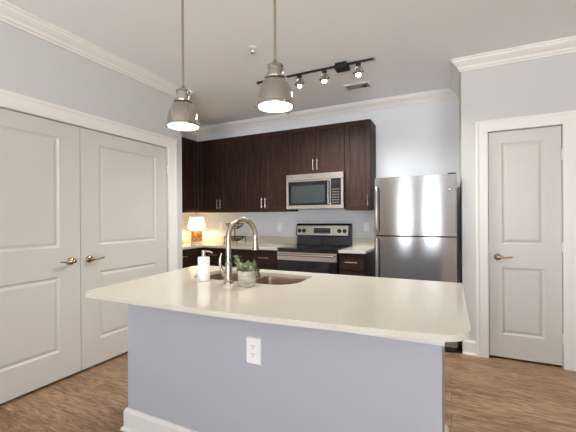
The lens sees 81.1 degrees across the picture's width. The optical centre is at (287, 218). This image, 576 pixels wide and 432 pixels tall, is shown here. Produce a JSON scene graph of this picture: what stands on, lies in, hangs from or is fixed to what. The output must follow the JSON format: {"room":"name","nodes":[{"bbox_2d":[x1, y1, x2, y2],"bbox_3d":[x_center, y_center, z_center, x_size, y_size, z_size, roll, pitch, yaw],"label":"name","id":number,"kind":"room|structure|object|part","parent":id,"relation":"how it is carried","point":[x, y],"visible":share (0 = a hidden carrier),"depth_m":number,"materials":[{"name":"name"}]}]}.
{"room":"kitchen","nodes":[
{"label":"kitchen","id":0,"kind":"room"},
{"bbox_2d":[0,21,181,271],"bbox_3d":[-3.197,-0.078,0.844,0.968,2.740,7.146,0,0,26],"label":"wall","id":1,"kind":"structure","parent":0,"point":[31,66],"depth_m":2.80,"materials":[{"name":"grey paint"}]},
{"bbox_2d":[0,108,80,403],"bbox_3d":[-1.924,0.253,2.368,0.094,2.024,0.952,0,0,26],"label":"door","id":2,"kind":"structure","parent":1,"relation":"in","point":[40,290],"depth_m":2.51,"materials":[{"name":"grey paint"}]},
{"bbox_3d":[-1.751,0.344,2.685,0.059,0.062,0.140,0,0,26],"label":"handle","id":3,"kind":"part","parent":2,"relation":"part of","materials":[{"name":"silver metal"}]},
{"bbox_2d":[0,89,177,271],"bbox_3d":[-1.705,0.201,2.797,0.022,2.166,2.138,0,0,26],"label":"trim","id":4,"kind":"structure","parent":1,"relation":"attached to","point":[8,99],"depth_m":3.10,"materials":[{"name":"white"}]},
{"bbox_2d":[0,0,192,97],"bbox_3d":[-3.146,-1.395,0.864,1.056,0.105,7.234,0,0,26],"label":"trim","id":5,"kind":"structure","parent":1,"relation":"attached to","point":[10,14],"depth_m":2.73,"materials":[{"name":"white"}]},
{"bbox_2d":[80,128,168,369],"bbox_3d":[-1.508,0.250,3.232,0.094,2.024,0.956,0,0,26],"label":"door","id":6,"kind":"structure","parent":1,"relation":"in","point":[123,181],"depth_m":3.09,"materials":[{"name":"grey paint"}]},
{"bbox_3d":[-1.651,0.343,2.893,0.059,0.062,0.140,0,0,26],"label":"handle","id":7,"kind":"part","parent":6,"relation":"part of","materials":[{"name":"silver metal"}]},
{"bbox_2d":[182,131,195,235],"bbox_3d":[-1.875,-0.085,4.843,0.120,2.740,1.500,0,0,26],"label":"wall","id":8,"kind":"structure","parent":0,"point":[185,216],"depth_m":5.29,"materials":[{"name":"grey paint"}]},
{"bbox_2d":[182,137,197,212],"bbox_3d":[-1.710,-0.621,4.672,0.330,1.066,1.039,0,0,26],"label":"upper cabinet","id":9,"kind":"object","parent":8,"relation":"attached to","point":[189,147],"visible":0.3,"depth_m":4.90,"materials":[{"name":"brown wood"}]},
{"bbox_2d":[0,341,575,431],"bbox_3d":[-0.466,1.326,0.284,6.900,0.100,8.900,0,0,26],"label":"floor","id":10,"kind":"structure","parent":0,"point":[493,393],"depth_m":2.37,"materials":[{"name":"wood"}]},
{"bbox_2d":[182,248,200,268],"bbox_3d":[-1.616,0.842,4.470,0.658,0.882,0.749,0,0,26],"label":"base cabinet","id":11,"kind":"object","parent":10,"relation":"on","point":[189,256],"visible":0.14,"depth_m":4.47,"materials":[{"name":"brown wood"}]},
{"bbox_3d":[-1.292,0.876,4.485,0.019,0.576,0.351,0,0,26],"label":"door","id":12,"kind":"part","parent":11,"relation":"part of","materials":[{"name":"brown wood"}]},
{"bbox_3d":[-1.370,0.497,4.329,0.019,0.166,0.696,0,0,26],"label":"drawer","id":13,"kind":"part","parent":11,"relation":"part of","materials":[{"name":"brown wood"}]},
{"bbox_2d":[201,248,251,266],"bbox_3d":[-0.988,0.838,4.887,1.427,0.882,0.654,0,0,26],"label":"base cabinet","id":14,"kind":"object","parent":10,"relation":"on","point":[245,254],"visible":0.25,"depth_m":4.49,"materials":[{"name":"brown wood"}]},
{"bbox_3d":[-1.000,0.494,4.579,0.376,0.166,0.019,0,0,26],"label":"drawer","id":15,"kind":"part","parent":14,"relation":"part of","materials":[{"name":"brown wood"}]},
{"bbox_3d":[-0.998,0.874,4.579,0.376,0.576,0.019,0,0,26],"label":"door","id":16,"kind":"part","parent":14,"relation":"part of","materials":[{"name":"brown wood"}]},
{"bbox_2d":[182,235,296,250],"bbox_3d":[-0.964,0.330,4.488,1.822,0.133,1.349,0,0,26],"label":"countertop","id":17,"kind":"structure","parent":14,"relation":"on","point":[209,241],"depth_m":4.80,"materials":[{"name":"beige stone"}]},
{"bbox_2d":[187,217,205,242],"bbox_3d":[-1.378,0.172,5.087,0.276,0.390,0.276,0,0,26],"label":"table lamp","id":18,"kind":"object","parent":17,"relation":"on","point":[196,223],"visible":0.98,"depth_m":5.02,"materials":[{"name":"white fabric"}]},
{"bbox_3d":[-1.379,0.065,5.087,0.276,0.177,0.276,0,0,26],"label":"lamp shade","id":19,"kind":"part","parent":18,"relation":"part of","materials":[{"name":"beige fabric"}]},
{"bbox_2d":[224,223,245,243],"bbox_3d":[-0.764,0.214,4.841,0.282,0.292,0.282,0,0,26],"label":"wire basket","id":20,"kind":"object","parent":17,"relation":"on","point":[233,238],"visible":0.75,"depth_m":4.80,"materials":[{"name":"brown metal"}]},
{"bbox_3d":[-0.649,0.492,4.410,0.394,0.166,0.019,0,0,26],"label":"drawer","id":21,"kind":"part","parent":14,"relation":"part of","materials":[{"name":"brown wood"}]},
{"bbox_2d":[251,250,277,269],"bbox_3d":[-0.166,0.834,4.491,0.394,0.882,0.654,0,0,26],"label":"base cabinet","id":22,"kind":"object","parent":10,"relation":"on","point":[265,259],"visible":0.23,"depth_m":4.22,"materials":[{"name":"brown wood"}]},
{"bbox_3d":[-0.290,0.733,4.237,0.388,0.281,0.019,0,0,26],"label":"drawer","id":23,"kind":"part","parent":22,"relation":"part of","materials":[{"name":"brown wood"}]},
{"bbox_2d":[120,276,448,431],"bbox_3d":[-0.051,0.828,1.961,1.798,0.891,0.705,0,0,26],"label":"kitchen island","id":24,"kind":"object","parent":10,"relation":"on","point":[188,372],"visible":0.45,"depth_m":1.62,"materials":[{"name":"grey paint"}]},
{"bbox_2d":[246,336,260,364],"bbox_3d":[-0.170,0.648,1.655,0.082,0.130,0.008,0,0,26],"label":"wall outlet","id":25,"kind":"object","parent":24,"relation":"attached to","point":[253,345],"visible":1,"depth_m":1.65,"materials":[{"name":"white plastic"}]},
{"bbox_2d":[250,352,255,357],"bbox_3d":[-0.172,0.668,1.652,0.033,0.029,0.002,0,0,26],"label":"socket","id":26,"kind":"object","parent":25,"relation":"attached to","point":[252,354],"depth_m":1.65,"materials":[{"name":"grey plastic"}]},
{"bbox_2d":[250,344,255,349],"bbox_3d":[-0.172,0.629,1.652,0.033,0.029,0.002,0,0,26],"label":"socket","id":27,"kind":"object","parent":25,"relation":"attached to","point":[252,346],"depth_m":1.65,"materials":[{"name":"grey plastic"}]},
{"bbox_2d":[85,266,470,341],"bbox_3d":[-0.091,0.371,1.791,1.838,0.022,1.023,0,0,26],"label":"island countertop","id":28,"kind":"structure","parent":24,"relation":"on","point":[392,307],"depth_m":1.49,"materials":[{"name":"beige stone"}]},
{"bbox_2d":[198,250,212,280],"bbox_3d":[-0.488,0.273,1.971,0.069,0.178,0.088,0,0,-42],"label":"soap dispenser","id":29,"kind":"object","parent":28,"relation":"on","point":[203,261],"visible":1,"depth_m":1.95,"materials":[{"name":"white plastic"}]},
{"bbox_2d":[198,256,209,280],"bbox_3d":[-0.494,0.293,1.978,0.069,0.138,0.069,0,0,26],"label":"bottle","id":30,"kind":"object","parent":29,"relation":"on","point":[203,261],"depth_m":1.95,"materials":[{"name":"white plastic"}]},
{"bbox_2d":[219,217,258,283],"bbox_3d":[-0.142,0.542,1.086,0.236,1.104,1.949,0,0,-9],"label":"faucet","id":31,"kind":"object","parent":28,"relation":"on","point":[227,273],"visible":1,"depth_m":1.89,"materials":[{"name":"silver metal"}]},
{"bbox_3d":[-0.369,0.259,1.905,0.052,0.129,0.026,0,0,21],"label":"lever","id":32,"kind":"part","parent":31,"relation":"part of","materials":[{"name":"silver metal"}]},
{"bbox_3d":[-0.266,0.123,1.966,0.029,0.264,0.233,0,0,42],"label":"spout","id":33,"kind":"part","parent":31,"relation":"part of","materials":[{"name":"silver metal"}]},
{"bbox_2d":[233,255,260,286],"bbox_3d":[-0.222,0.277,1.815,0.153,0.166,0.100,0,0,-7],"label":"potted succulent","id":34,"kind":"object","parent":28,"relation":"on","point":[246,274],"visible":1,"depth_m":1.79,"materials":[{"name":"green plant"}]},
{"bbox_2d":[238,271,255,286],"bbox_3d":[-0.222,0.320,1.817,0.095,0.082,0.095,0,0,26],"label":"pot","id":35,"kind":"object","parent":34,"relation":"on","point":[245,278],"depth_m":1.78,"materials":[{"name":"ceramic"}]},
{"bbox_2d":[210,273,306,284],"bbox_3d":[-0.227,0.475,2.098,0.729,0.184,0.374,0,0,26],"label":"sink","id":36,"kind":"object","parent":28,"relation":"in","point":[271,280],"visible":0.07,"depth_m":2.21,"materials":[{"name":"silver metal"}]},
{"bbox_3d":[-0.391,0.476,2.176,0.367,0.184,0.374,0,0,26],"label":"bowl","id":37,"kind":"part","parent":36,"relation":"part of","materials":[{"name":"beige metal"}]},
{"bbox_3d":[-0.062,0.474,2.018,0.362,0.184,0.374,0,0,26],"label":"bowl","id":38,"kind":"part","parent":36,"relation":"part of","materials":[{"name":"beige metal"}]},
{"bbox_3d":[-0.058,1.207,1.941,1.798,0.131,0.660,0,0,26],"label":"baseboard","id":39,"kind":"part","parent":24,"relation":"part of","materials":[{"name":"white wood"}]},
{"bbox_3d":[-0.059,0.436,1.950,1.758,0.106,0.640,0,0,26],"label":"rail","id":40,"kind":"part","parent":24,"relation":"part of","materials":[{"name":"white"}]},
{"bbox_2d":[277,223,351,273],"bbox_3d":[0.341,0.668,4.208,0.760,1.207,0.721,0,0,26],"label":"range","id":41,"kind":"object","parent":10,"relation":"on","point":[324,240],"visible":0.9,"depth_m":4.08,"materials":[{"name":"silver metal"}]},
{"bbox_3d":[0.194,0.427,3.905,0.700,0.026,0.048,0,0,26],"label":"handle","id":42,"kind":"part","parent":41,"relation":"part of","materials":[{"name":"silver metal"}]},
{"bbox_3d":[0.217,0.760,3.949,0.752,0.525,0.040,0,0,26],"label":"oven door","id":43,"kind":"part","parent":41,"relation":"part of","materials":[{"name":"black glass"}]},
{"bbox_2d":[277,244,350,250],"bbox_3d":[0.336,0.357,4.201,0.760,0.016,0.600,0,0,26],"label":"cooktop","id":44,"kind":"object","parent":41,"relation":"in","point":[297,247],"depth_m":4.10,"materials":[{"name":"black glass"}]},
{"bbox_3d":[0.446,0.156,4.450,0.716,0.127,0.029,0,0,26],"label":"control panel","id":45,"kind":"part","parent":41,"relation":"part of","materials":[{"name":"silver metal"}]},
{"bbox_2d":[339,251,374,276],"bbox_3d":[0.835,0.828,4.009,0.293,0.882,0.654,0,0,26],"label":"base cabinet","id":46,"kind":"object","parent":10,"relation":"on","point":[349,264],"visible":0.34,"depth_m":3.76,"materials":[{"name":"brown wood"}]},
{"bbox_3d":[0.712,0.727,3.755,0.285,0.281,0.019,0,0,26],"label":"drawer","id":47,"kind":"part","parent":46,"relation":"part of","materials":[{"name":"brown wood"}]},
{"bbox_3d":[0.711,0.489,3.755,0.285,0.176,0.019,0,0,26],"label":"drawer","id":48,"kind":"part","parent":46,"relation":"part of","materials":[{"name":"brown wood"}]},
{"bbox_2d":[338,238,373,253],"bbox_3d":[0.842,0.319,4.013,0.305,0.133,0.639,0,0,26],"label":"countertop","id":49,"kind":"structure","parent":46,"relation":"on","point":[360,245],"depth_m":4.14,"materials":[{"name":"beige stone"}]},
{"bbox_2d":[374,172,457,351],"bbox_3d":[1.376,0.417,3.605,0.763,1.697,0.792,0,0,26],"label":"refrigerator","id":50,"kind":"object","parent":10,"relation":"on","point":[415,217],"visible":0.72,"depth_m":3.29,"materials":[{"name":"grey metal"}]},
{"bbox_3d":[0.905,-0.087,3.428,0.020,0.502,0.066,0,0,26],"label":"handle","id":51,"kind":"part","parent":50,"relation":"part of","materials":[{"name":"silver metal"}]},
{"bbox_3d":[0.908,0.490,3.428,0.020,0.602,0.066,0,0,26],"label":"handle","id":52,"kind":"part","parent":50,"relation":"part of","materials":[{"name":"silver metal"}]},
{"bbox_3d":[1.241,-0.125,3.332,0.763,0.587,0.059,0,0,26],"label":"door","id":53,"kind":"part","parent":50,"relation":"part of","materials":[{"name":"silver metal"}]},
{"bbox_3d":[1.246,0.696,3.332,0.763,1.031,0.059,0,0,26],"label":"door","id":54,"kind":"part","parent":50,"relation":"part of","materials":[{"name":"silver metal"}]},
{"bbox_2d":[4,0,575,126],"bbox_3d":[-0.483,-1.524,0.284,6.900,0.120,8.900,0,0,26],"label":"ceiling","id":55,"kind":"structure","parent":0,"point":[413,44],"depth_m":2.72,"materials":[{"name":"white paint"}]},
{"bbox_2d":[163,0,199,131],"bbox_3d":[-0.633,-1.004,2.036,0.214,0.916,0.220,0,0,26],"label":"pendant light","id":56,"kind":"object","parent":55,"relation":"hanging from","point":[182,114],"visible":1,"depth_m":1.98,"materials":[{"name":"silver metal"}]},
{"bbox_3d":[-0.631,-1.117,2.021,0.013,0.632,0.014,0,0,26],"label":"stem","id":57,"kind":"part","parent":56,"relation":"part of","materials":[{"name":"silver metal"}]},
{"bbox_3d":[-0.629,-0.622,2.021,0.196,0.143,0.196,0,0,26],"label":"lamp shade","id":58,"kind":"part","parent":56,"relation":"part of","materials":[{"name":"silver metal"}]},
{"bbox_2d":[168,123,197,128],"bbox_3d":[-0.628,-0.563,2.021,0.181,0.004,0.181,0,0,26],"label":"diffuser","id":59,"kind":"object","parent":56,"relation":"attached to","point":[170,125],"depth_m":2.03,"materials":[{"name":"white glass"}]},
{"bbox_2d":[249,46,255,53],"bbox_3d":[-0.304,-1.441,2.886,0.068,0.046,0.068,0,0,26],"label":"sprinkler head","id":60,"kind":"object","parent":55,"relation":"attached to","point":[252,48],"visible":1,"depth_m":2.88},
{"bbox_2d":[252,0,293,113],"bbox_3d":[-0.070,-1.019,1.765,0.214,0.892,0.220,0,0,26],"label":"pendant light","id":61,"kind":"object","parent":55,"relation":"hanging from","point":[275,93],"visible":1,"depth_m":1.71,"materials":[{"name":"silver metal"}]},
{"bbox_3d":[-0.069,-1.133,1.750,0.013,0.607,0.014,0,0,26],"label":"stem","id":62,"kind":"part","parent":61,"relation":"part of","materials":[{"name":"silver metal"}]},
{"bbox_2d":[258,101,291,110],"bbox_3d":[-0.065,-0.591,1.750,0.181,0.004,0.181,0,0,26],"label":"diffuser","id":63,"kind":"object","parent":61,"relation":"attached to","point":[262,105],"depth_m":1.75,"materials":[{"name":"white glass"}]},
{"bbox_3d":[-0.066,-0.651,1.750,0.196,0.143,0.196,0,0,26],"label":"lamp shade","id":64,"kind":"part","parent":61,"relation":"part of","materials":[{"name":"silver metal"}]},
{"bbox_2d":[256,57,374,84],"bbox_3d":[0.230,-1.443,3.348,1.255,0.050,0.120,0,0,26],"label":"track rail","id":65,"kind":"object","parent":55,"relation":"attached to","point":[343,66],"visible":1,"depth_m":3.20,"materials":[{"name":"black metal"}]},
{"bbox_2d":[295,74,303,87],"bbox_3d":[0.116,-1.387,3.403,0.072,0.127,0.088,0,0,-28],"label":"spotlight","id":66,"kind":"object","parent":65,"relation":"attached to","point":[299,84],"visible":1,"depth_m":3.39,"materials":[{"name":"silver metal"}]},
{"bbox_3d":[0.116,-1.372,3.403,0.072,0.067,0.072,0,0,26],"label":"lamp shade","id":67,"kind":"part","parent":66,"relation":"part of","materials":[{"name":"silver metal"}]},
{"bbox_2d":[319,69,328,82],"bbox_3d":[0.354,-1.388,3.288,0.072,0.127,0.088,0,0,-28],"label":"spotlight","id":68,"kind":"object","parent":65,"relation":"attached to","point":[324,79],"visible":1,"depth_m":3.27,"materials":[{"name":"silver metal"}]},
{"bbox_3d":[0.355,-1.374,3.288,0.072,0.067,0.072,0,0,26],"label":"lamp shade","id":69,"kind":"part","parent":68,"relation":"part of","materials":[{"name":"silver metal"}]},
{"bbox_2d":[353,62,363,76],"bbox_3d":[0.656,-1.390,3.143,0.072,0.127,0.088,0,0,-28],"label":"spotlight","id":70,"kind":"object","parent":65,"relation":"attached to","point":[358,72],"visible":1,"depth_m":3.13,"materials":[{"name":"silver metal"}]},
{"bbox_3d":[0.656,-1.375,3.143,0.072,0.067,0.072,0,0,26],"label":"lamp shade","id":71,"kind":"part","parent":70,"relation":"part of","materials":[{"name":"silver metal"}]},
{"bbox_2d":[343,81,372,90],"bbox_3d":[0.772,-1.464,3.731,0.290,0.014,0.180,0,0,26],"label":"ceiling vent","id":72,"kind":"object","parent":55,"relation":"in","point":[366,84],"visible":1,"depth_m":3.71,"materials":[{"name":"white metal"}]},
{"bbox_2d":[196,98,459,282],"bbox_3d":[0.201,-0.098,4.742,3.948,2.740,0.120,0,0,26],"label":"wall","id":73,"kind":"structure","parent":0,"point":[421,139],"depth_m":4.17,"materials":[{"name":"white paint"}]},
{"bbox_2d":[198,136,241,212],"bbox_3d":[-0.939,-0.626,5.020,0.796,1.066,0.364,0,0,26],"label":"upper cabinet","id":74,"kind":"object","parent":73,"relation":"attached to","point":[219,160],"visible":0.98,"depth_m":4.88,"materials":[{"name":"brown wood"}]},
{"bbox_3d":[-1.163,-0.625,4.974,0.382,1.062,0.019,0,0,26],"label":"door","id":75,"kind":"part","parent":74,"relation":"part of","materials":[{"name":"brown wood"}]},
{"bbox_3d":[-0.814,-0.627,4.807,0.385,1.062,0.019,0,0,26],"label":"door","id":76,"kind":"part","parent":74,"relation":"part of","materials":[{"name":"brown wood"}]},
{"bbox_2d":[219,222,222,229],"bbox_3d":[-1.055,0.115,5.276,0.076,0.118,0.008,0,0,26],"label":"light switch","id":77,"kind":"object","parent":73,"relation":"attached to","point":[220,223],"visible":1,"depth_m":5.27,"materials":[{"name":"white plastic"}]},
{"bbox_2d":[182,235,296,243],"bbox_3d":[-0.965,0.314,4.488,1.822,0.102,1.349,0,0,26],"label":"backsplash","id":78,"kind":"structure","parent":73,"relation":"attached to","point":[205,238],"depth_m":5.01,"materials":[{"name":"beige stone"}]},
{"bbox_2d":[242,130,297,211],"bbox_3d":[-0.258,-0.630,4.692,0.713,1.066,0.364,0,0,26],"label":"upper cabinet","id":79,"kind":"object","parent":73,"relation":"attached to","point":[264,155],"visible":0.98,"depth_m":4.55,"materials":[{"name":"brown wood"}]},
{"bbox_3d":[-0.480,-0.629,4.646,0.351,1.062,0.019,0,0,26],"label":"door","id":80,"kind":"part","parent":79,"relation":"part of","materials":[{"name":"brown wood"}]},
{"bbox_3d":[-0.159,-0.631,4.491,0.356,1.062,0.019,0,0,26],"label":"door","id":81,"kind":"part","parent":79,"relation":"part of","materials":[{"name":"brown wood"}]},
{"bbox_2d":[278,223,281,230],"bbox_3d":[-0.117,0.124,4.824,0.076,0.118,0.008,0,0,26],"label":"light switch","id":82,"kind":"object","parent":73,"relation":"attached to","point":[279,224],"visible":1,"depth_m":4.82,"materials":[{"name":"white plastic"}]},
{"bbox_2d":[288,122,344,174],"bbox_3d":[0.406,-0.865,4.371,0.760,0.603,0.364,0,0,26],"label":"upper cabinet","id":83,"kind":"object","parent":73,"relation":"attached to","point":[314,149],"visible":0.84,"depth_m":4.22,"materials":[{"name":"brown wood"}]},
{"bbox_3d":[0.177,-0.864,4.328,0.380,0.599,0.019,0,0,26],"label":"door","id":84,"kind":"part","parent":83,"relation":"part of","materials":[{"name":"brown wood"}]},
{"bbox_2d":[286,172,344,209],"bbox_3d":[0.394,-0.342,4.334,0.756,0.437,0.442,0,0,26],"label":"microwave","id":85,"kind":"object","parent":83,"relation":"attached to","point":[315,191],"visible":0.99,"depth_m":4.16,"materials":[{"name":"silver metal"}]},
{"bbox_3d":[0.253,-0.317,4.228,0.535,0.297,0.030,0,0,26],"label":"door glass","id":86,"kind":"part","parent":85,"relation":"part of","materials":[{"name":"black glass"}]},
{"bbox_3d":[0.255,-0.303,4.225,0.600,0.360,0.032,0,0,26],"label":"door","id":87,"kind":"part","parent":85,"relation":"part of","materials":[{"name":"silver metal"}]},
{"bbox_3d":[0.486,-0.318,4.072,0.021,0.309,0.048,0,0,26],"label":"handle","id":88,"kind":"part","parent":85,"relation":"part of","materials":[{"name":"silver metal"}]},
{"bbox_3d":[0.590,-0.305,4.046,0.154,0.360,0.004,0,0,26],"label":"panel trim","id":89,"kind":"part","parent":85,"relation":"part of","materials":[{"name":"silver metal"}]},
{"bbox_3d":[0.596,-0.305,4.061,0.154,0.360,0.032,0,0,26],"label":"control panel","id":90,"kind":"part","parent":85,"relation":"part of","materials":[{"name":"silver metal"}]},
{"bbox_3d":[0.519,-0.866,4.164,0.372,0.599,0.019,0,0,26],"label":"door","id":91,"kind":"part","parent":83,"relation":"part of","materials":[{"name":"brown wood"}]},
{"bbox_2d":[345,119,375,210],"bbox_3d":[0.889,-0.637,4.139,0.306,1.066,0.364,0,0,26],"label":"upper cabinet","id":92,"kind":"object","parent":73,"relation":"attached to","point":[360,135],"visible":0.99,"depth_m":4.02,"materials":[{"name":"brown wood"}]},
{"bbox_2d":[353,238,373,246],"bbox_3d":[0.976,0.302,4.291,0.305,0.102,0.020,0,0,26],"label":"backsplash","id":93,"kind":"structure","parent":73,"relation":"attached to","point":[367,242],"depth_m":4.29,"materials":[{"name":"beige stone"}]},
{"bbox_2d":[364,222,369,230],"bbox_3d":[1.001,0.103,4.286,0.076,0.118,0.008,0,0,26],"label":"light switch","id":94,"kind":"object","parent":73,"relation":"attached to","point":[366,224],"visible":1,"depth_m":4.28,"materials":[{"name":"white plastic"}]},
{"bbox_2d":[183,35,575,135],"bbox_3d":[-0.451,-1.411,0.269,6.430,0.105,8.500,0,0,26],"label":"trim","id":95,"kind":"structure","parent":73,"relation":"attached to","point":[567,45],"depth_m":3.88,"materials":[{"name":"white"}]},
{"bbox_2d":[459,53,575,368],"bbox_3d":[3.043,-0.115,2.957,2.722,2.740,0.870,0,0,26],"label":"wall","id":96,"kind":"structure","parent":0,"point":[543,85],"depth_m":3.04,"materials":[{"name":"grey paint"}]},
{"bbox_2d":[463,340,475,355],"bbox_3d":[1.681,1.196,3.122,0.111,0.135,0.022,0,0,26],"label":"baseboard","id":97,"kind":"structure","parent":96,"relation":"attached to","point":[469,346],"depth_m":3.12,"materials":[{"name":"white wood"}]},
{"bbox_2d":[475,110,575,370],"bbox_3d":[2.061,0.185,2.936,0.742,2.152,0.022,0,0,26],"label":"trim","id":98,"kind":"structure","parent":96,"relation":"attached to","point":[567,118],"depth_m":2.87,"materials":[{"name":"white"}]},
{"bbox_2d":[488,126,563,365],"bbox_3d":[2.069,0.229,2.945,0.544,2.024,0.094,0,0,26],"label":"door","id":99,"kind":"structure","parent":96,"relation":"in","point":[526,246],"depth_m":2.95,"materials":[{"name":"grey paint"}]},
{"bbox_3d":[1.917,0.344,2.999,0.140,0.062,0.059,0,0,26],"label":"handle","id":100,"kind":"part","parent":99,"relation":"part of","materials":[{"name":"gold metal"}]}
]}

